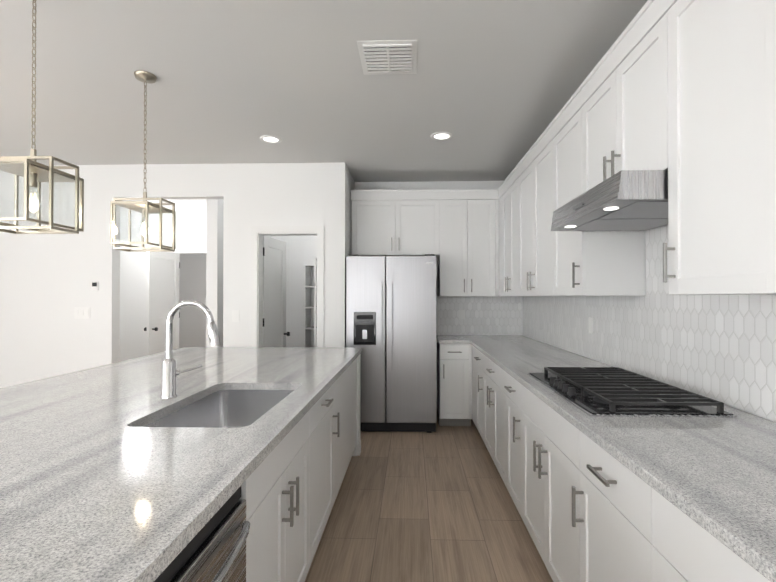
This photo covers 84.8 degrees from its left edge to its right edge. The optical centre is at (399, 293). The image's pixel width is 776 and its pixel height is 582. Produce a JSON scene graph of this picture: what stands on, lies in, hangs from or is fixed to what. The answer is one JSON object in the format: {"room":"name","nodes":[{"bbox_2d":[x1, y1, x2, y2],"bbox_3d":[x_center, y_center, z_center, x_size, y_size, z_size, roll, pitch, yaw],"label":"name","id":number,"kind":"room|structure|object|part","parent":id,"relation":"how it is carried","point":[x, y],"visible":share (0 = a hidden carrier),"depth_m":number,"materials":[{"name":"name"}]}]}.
{"room":"kitchen","nodes":[
{"label":"kitchen","id":0,"kind":"room"},
{"bbox_2d":[120,206,205,347],"bbox_3d":[-3.763,0.041,6.501,3.510,2.740,0.120,0,0,2],"label":"wall","id":1,"kind":"structure","parent":0,"point":[190,249],"depth_m":6.41,"materials":[{"name":"white paint"}]},
{"bbox_2d":[120,249,146,360],"bbox_3d":[-3.900,0.365,6.431,0.880,2.089,0.022,0,0,2],"label":"hall door","id":2,"kind":"structure","parent":1,"relation":"in","point":[133,295],"depth_m":6.42,"materials":[{"name":"white paint"}]},
{"bbox_2d":[144,252,179,355],"bbox_3d":[-3.354,0.392,6.047,0.165,2.008,0.744,0,0,2],"label":"hall door","id":3,"kind":"structure","parent":1,"relation":"in","point":[163,284],"depth_m":5.95,"materials":[{"name":"white paint"}]},
{"bbox_2d":[0,162,346,387],"bbox_3d":[-3.065,0.026,4.460,5.024,2.740,0.120,0,0,2],"label":"wall","id":4,"kind":"structure","parent":0,"point":[45,283],"depth_m":4.40,"materials":[{"name":"white paint"}]},
{"bbox_2d":[74,307,89,318],"bbox_3d":[-3.289,0.196,4.400,0.165,0.120,0.010,0,0,2],"label":"switch plate","id":5,"kind":"object","parent":4,"relation":"attached to","point":[81,312],"visible":1,"depth_m":4.40,"materials":[{"name":"white plastic"}]},
{"bbox_2d":[91,281,97,289],"bbox_3d":[-3.159,-0.084,4.399,0.075,0.095,0.008,0,0,2],"label":"thermostat","id":6,"kind":"object","parent":4,"relation":"attached to","point":[94,285],"visible":1,"depth_m":4.40,"materials":[{"name":"white plastic"}]},
{"bbox_2d":[263,236,289,346],"bbox_3d":[-1.387,0.383,4.779,0.169,2.008,0.605,0,0,2],"label":"pantry door","id":7,"kind":"structure","parent":4,"relation":"in","point":[274,293],"depth_m":4.77,"materials":[{"name":"white paint"}]},
{"bbox_2d":[251,226,323,346],"bbox_3d":[-1.142,0.352,4.396,0.748,2.088,0.133,0,0,2],"label":"door frame","id":8,"kind":"structure","parent":4,"relation":"attached to","point":[258,233],"depth_m":4.34,"materials":[{"name":"white paint"}]},
{"bbox_2d":[206,199,269,346],"bbox_3d":[-1.960,0.033,5.399,0.120,2.740,1.820,0,0,2],"label":"wall","id":9,"kind":"structure","parent":0,"point":[214,207],"depth_m":4.49,"materials":[{"name":"white paint"}]},
{"bbox_2d":[270,235,316,346],"bbox_3d":[-1.233,0.039,6.228,1.224,2.740,0.120,0,0,2],"label":"wall","id":10,"kind":"structure","parent":0,"point":[301,251],"depth_m":6.18,"materials":[{"name":"white paint"}]},
{"bbox_2d":[0,0,647,206],"bbox_3d":[-2.105,-1.404,3.143,7.260,0.100,13.920,0,0,2],"label":"ceiling","id":11,"kind":"structure","parent":0,"point":[491,86],"depth_m":2.71,"materials":[{"name":"white paint"}]},
{"bbox_2d":[0,0,83,233],"bbox_3d":[-1.614,-0.819,1.874,0.295,1.086,0.300,0,0,2],"label":"pendant light","id":12,"kind":"object","parent":11,"relation":"hanging from","point":[32,171],"visible":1,"depth_m":1.87,"materials":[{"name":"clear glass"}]},
{"bbox_2d":[110,70,175,251],"bbox_3d":[-1.577,-0.814,2.633,0.295,1.086,0.300,0,0,2],"label":"pendant light","id":13,"kind":"object","parent":11,"relation":"hanging from","point":[145,207],"visible":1,"depth_m":2.59,"materials":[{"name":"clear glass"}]},
{"bbox_2d":[260,135,281,142],"bbox_3d":[-1.119,-1.345,3.694,0.184,0.007,0.184,0,0,2],"label":"recessed light","id":14,"kind":"object","parent":11,"relation":"in","point":[269,138],"visible":1,"depth_m":3.69,"materials":[{"name":"white plastic"}]},
{"bbox_2d":[357,40,416,74],"bbox_3d":[-0.062,-1.352,2.443,0.325,0.012,0.340,0,0,2],"label":"ceiling vent","id":15,"kind":"object","parent":11,"relation":"in","point":[388,56],"visible":1,"depth_m":2.41,"materials":[{"name":"white plastic"}]},
{"bbox_2d":[431,132,451,139],"bbox_3d":[0.360,-1.346,3.621,0.184,0.007,0.184,0,0,2],"label":"recessed light","id":16,"kind":"object","parent":11,"relation":"in","point":[439,135],"visible":1,"depth_m":3.61,"materials":[{"name":"white plastic"}]},
{"bbox_2d":[347,168,354,255],"bbox_3d":[-0.586,0.033,5.359,0.120,2.740,1.820,0,0,2],"label":"wall","id":17,"kind":"structure","parent":0,"point":[350,184],"depth_m":4.65,"materials":[{"name":"white paint"}]},
{"bbox_2d":[305,418,552,581],"bbox_3d":[-2.105,1.436,3.122,7.260,0.100,13.920,0,0,2],"label":"floor","id":18,"kind":"structure","parent":0,"point":[438,505],"depth_m":2.60,"materials":[{"name":"brown wood"}]},
{"bbox_2d":[132,352,361,581],"bbox_3d":[-1.016,0.935,1.893,1.305,0.880,3.741,0,0,2],"label":"kitchen island","id":19,"kind":"object","parent":18,"relation":"on","point":[270,527],"depth_m":1.73,"materials":[{"name":"white paint"}]},
{"bbox_2d":[0,348,361,581],"bbox_3d":[-1.180,0.522,1.889,1.591,0.120,3.815,0,0,2],"label":"island countertop","id":20,"kind":"structure","parent":19,"relation":"on","point":[87,495],"depth_m":1.18,"materials":[{"name":"grey stone"}]},
{"bbox_2d":[156,300,223,399],"bbox_3d":[-0.934,0.244,1.932,0.263,0.436,0.125,0,0,2],"label":"faucet","id":21,"kind":"object","parent":20,"relation":"on","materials":[{"name":"silver metal"}]},
{"bbox_2d":[143,389,293,427],"bbox_3d":[-0.732,0.611,1.841,0.500,0.225,0.823,0,0,2],"label":"sink","id":22,"kind":"object","parent":20,"relation":"in","point":[215,408],"depth_m":2.22,"materials":[{"name":"metal"}]},
{"bbox_2d":[154,486,249,581],"bbox_3d":[-0.716,0.928,0.914,0.650,0.875,0.596,0,0,2],"label":"dishwasher","id":23,"kind":"object","parent":19,"relation":"in","point":[216,550],"depth_m":1.01,"materials":[{"name":"silver metal"}]},
{"bbox_2d":[304,257,316,346],"bbox_3d":[-0.986,0.493,5.481,0.682,1.818,1.348,0,0,2],"label":"pantry shelves","id":24,"kind":"object","parent":18,"relation":"on","point":[308,327],"visible":0.25,"depth_m":5.91,"materials":[{"name":"white paint"}]},
{"bbox_2d":[346,254,436,432],"bbox_3d":[-0.070,0.501,4.604,0.908,1.791,0.832,0,0,2],"label":"refrigerator","id":25,"kind":"object","parent":18,"relation":"on","point":[391,316],"visible":0.96,"depth_m":4.25,"materials":[{"name":"silver metal"}]},
{"bbox_3d":[-0.062,0.222,4.221,0.798,1.085,0.062,0,0,2],"label":"handle","id":26,"kind":"part","parent":25,"relation":"part of","materials":[{"name":"silver metal"}]},
{"bbox_2d":[437,340,466,425],"bbox_3d":[0.593,0.956,4.703,0.333,0.880,0.630,0,0,2],"label":"base cabinet","id":27,"kind":"object","parent":18,"relation":"on","point":[451,358],"depth_m":4.40,"materials":[{"name":"white paint"}]},
{"bbox_2d":[437,336,470,343],"bbox_3d":[0.578,0.498,4.695,0.323,0.032,0.655,0,0,2],"label":"countertop","id":28,"kind":"structure","parent":27,"relation":"on","point":[442,339],"depth_m":4.39,"materials":[{"name":"grey stone"}]},
{"bbox_2d":[467,344,474,425],"bbox_3d":[1.074,0.952,4.214,0.708,0.880,0.358,0,0,2],"label":"base cabinet","id":29,"kind":"object","parent":18,"relation":"on","point":[470,347],"depth_m":4.38,"materials":[{"name":"white paint"}]},
{"bbox_2d":[475,348,478,430],"bbox_3d":[1.078,0.949,3.864,0.680,0.880,0.458,0,0,2],"label":"base cabinet","id":30,"kind":"object","parent":18,"relation":"on","point":[476,349],"depth_m":4.05,"materials":[{"name":"white paint"}]},
{"bbox_2d":[479,352,502,479],"bbox_3d":[1.060,0.945,3.244,0.680,0.880,1.017,0,0,2],"label":"base cabinet","id":31,"kind":"object","parent":18,"relation":"on","point":[490,375],"depth_m":3.28,"materials":[{"name":"white paint"}]},
{"bbox_2d":[503,372,514,503],"bbox_3d":[1.041,0.940,2.594,0.680,0.880,0.517,0,0,2],"label":"base cabinet","id":32,"kind":"object","parent":18,"relation":"on","point":[508,384],"depth_m":2.74,"materials":[{"name":"white paint"}]},
{"bbox_2d":[515,380,566,581],"bbox_3d":[1.023,0.935,1.984,0.680,0.880,0.937,0,0,2],"label":"base cabinet","id":33,"kind":"object","parent":18,"relation":"on","point":[540,433],"depth_m":2.01,"materials":[{"name":"white paint"}]},
{"bbox_2d":[567,424,630,581],"bbox_3d":[1.005,0.930,1.335,0.680,0.880,0.597,0,0,2],"label":"base cabinet","id":34,"kind":"object","parent":18,"relation":"on","point":[608,473],"depth_m":1.45,"materials":[{"name":"white paint"}]},
{"bbox_2d":[467,336,775,581],"bbox_3d":[1.018,0.480,2.178,0.702,0.032,5.661,0,0,2],"label":"countertop","id":35,"kind":"structure","parent":34,"relation":"on","point":[714,463],"depth_m":1.36,"materials":[{"name":"grey stone"}]},
{"bbox_2d":[527,367,738,417],"bbox_3d":[1.002,0.439,2.021,0.545,0.047,0.875,0,0,2],"label":"cooktop","id":36,"kind":"object","parent":35,"relation":"in","point":[595,392],"depth_m":1.80,"materials":[{"name":"black metal"}]},
{"bbox_2d":[631,476,766,581],"bbox_3d":[0.986,0.926,0.685,0.680,0.880,0.937,0,0,2],"label":"base cabinet","id":37,"kind":"object","parent":18,"relation":"on","point":[666,547],"depth_m":1.03,"materials":[{"name":"white paint"}]},
{"bbox_2d":[355,181,522,296],"bbox_3d":[0.465,0.031,5.099,1.996,2.740,0.120,0,0,2],"label":"wall","id":38,"kind":"structure","parent":0,"point":[430,185],"depth_m":5.05,"materials":[{"name":"white paint"}]},
{"bbox_2d":[351,189,442,255],"bbox_3d":[-0.038,-0.794,4.882,0.982,0.725,0.350,0,0,2],"label":"upper cabinet","id":39,"kind":"object","parent":38,"relation":"attached to","point":[412,224],"depth_m":4.71,"materials":[{"name":"white paint"}]},
{"bbox_2d":[437,189,494,295],"bbox_3d":[0.747,-0.565,4.857,0.707,1.183,0.350,0,0,2],"label":"upper cabinet","id":40,"kind":"object","parent":38,"relation":"attached to","point":[466,267],"depth_m":4.69,"materials":[{"name":"white paint"}]},
{"bbox_2d":[437,297,522,334],"bbox_3d":[0.946,0.256,5.019,1.011,0.454,0.008,0,0,2],"label":"backsplash","id":41,"kind":"structure","parent":38,"relation":"attached to","point":[493,315],"depth_m":5.01,"materials":[{"name":"tile"}]},
{"bbox_2d":[523,225,775,421],"bbox_3d":[1.389,-0.003,0.600,0.128,2.740,9.060,0,0,2],"label":"wall","id":42,"kind":"structure","parent":0,"point":[721,348],"depth_m":2.12,"materials":[{"name":"tile"}]},
{"bbox_2d":[495,183,502,295],"bbox_3d":[1.250,-0.567,4.555,0.389,1.183,0.266,0,0,2],"label":"upper cabinet","id":43,"kind":"object","parent":42,"relation":"attached to","point":[498,192],"depth_m":4.65,"materials":[{"name":"white paint"}]},
{"bbox_2d":[503,168,514,295],"bbox_3d":[1.257,-0.570,4.121,0.350,1.183,0.719,0,0,2],"label":"upper cabinet","id":44,"kind":"object","parent":42,"relation":"attached to","point":[509,184],"depth_m":4.17,"materials":[{"name":"white paint"}]},
{"bbox_2d":[515,128,546,295],"bbox_3d":[1.235,-0.576,3.350,0.350,1.183,1.057,0,0,2],"label":"upper cabinet","id":45,"kind":"object","parent":42,"relation":"attached to","point":[531,171],"depth_m":3.38,"materials":[{"name":"white paint"}]},
{"bbox_2d":[589,317,592,333],"bbox_3d":[1.393,0.229,3.089,0.008,0.115,0.072,0,0,2],"label":"outlet","id":46,"kind":"object","parent":42,"relation":"attached to","point":[590,319],"depth_m":3.08,"materials":[{"name":"white plastic"}]},
{"bbox_2d":[547,83,645,295],"bbox_3d":[1.214,-0.581,2.635,0.350,1.183,0.607,0,0,2],"label":"upper cabinet","id":47,"kind":"object","parent":42,"relation":"attached to","point":[579,263],"depth_m":2.46,"materials":[{"name":"white paint"}]},
{"bbox_2d":[583,0,666,192],"bbox_3d":[1.195,-0.824,1.993,0.350,0.707,0.800,0,0,2],"label":"upper cabinet","id":48,"kind":"object","parent":42,"relation":"attached to","point":[625,94],"depth_m":1.88,"materials":[{"name":"white paint"}]},
{"bbox_2d":[551,170,667,230],"bbox_3d":[1.101,-0.410,1.992,0.524,0.114,0.774,0,0,2],"label":"range hood","id":49,"kind":"object","parent":48,"relation":"attached to","point":[629,200],"visible":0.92,"depth_m":1.82,"materials":[{"name":"silver metal"}]},
{"bbox_2d":[663,0,754,294],"bbox_3d":[1.177,-0.591,1.341,0.350,1.183,0.617,0,0,2],"label":"upper cabinet","id":50,"kind":"object","parent":42,"relation":"attached to","point":[711,43],"depth_m":1.38,"materials":[{"name":"white paint"}]},
{"bbox_2d":[755,0,775,294],"bbox_3d":[1.162,-0.595,0.841,0.350,1.183,0.617,0,0,2],"label":"upper cabinet","id":51,"kind":"object","parent":42,"relation":"attached to","point":[765,10],"depth_m":1.17,"materials":[{"name":"white paint"}]}
]}

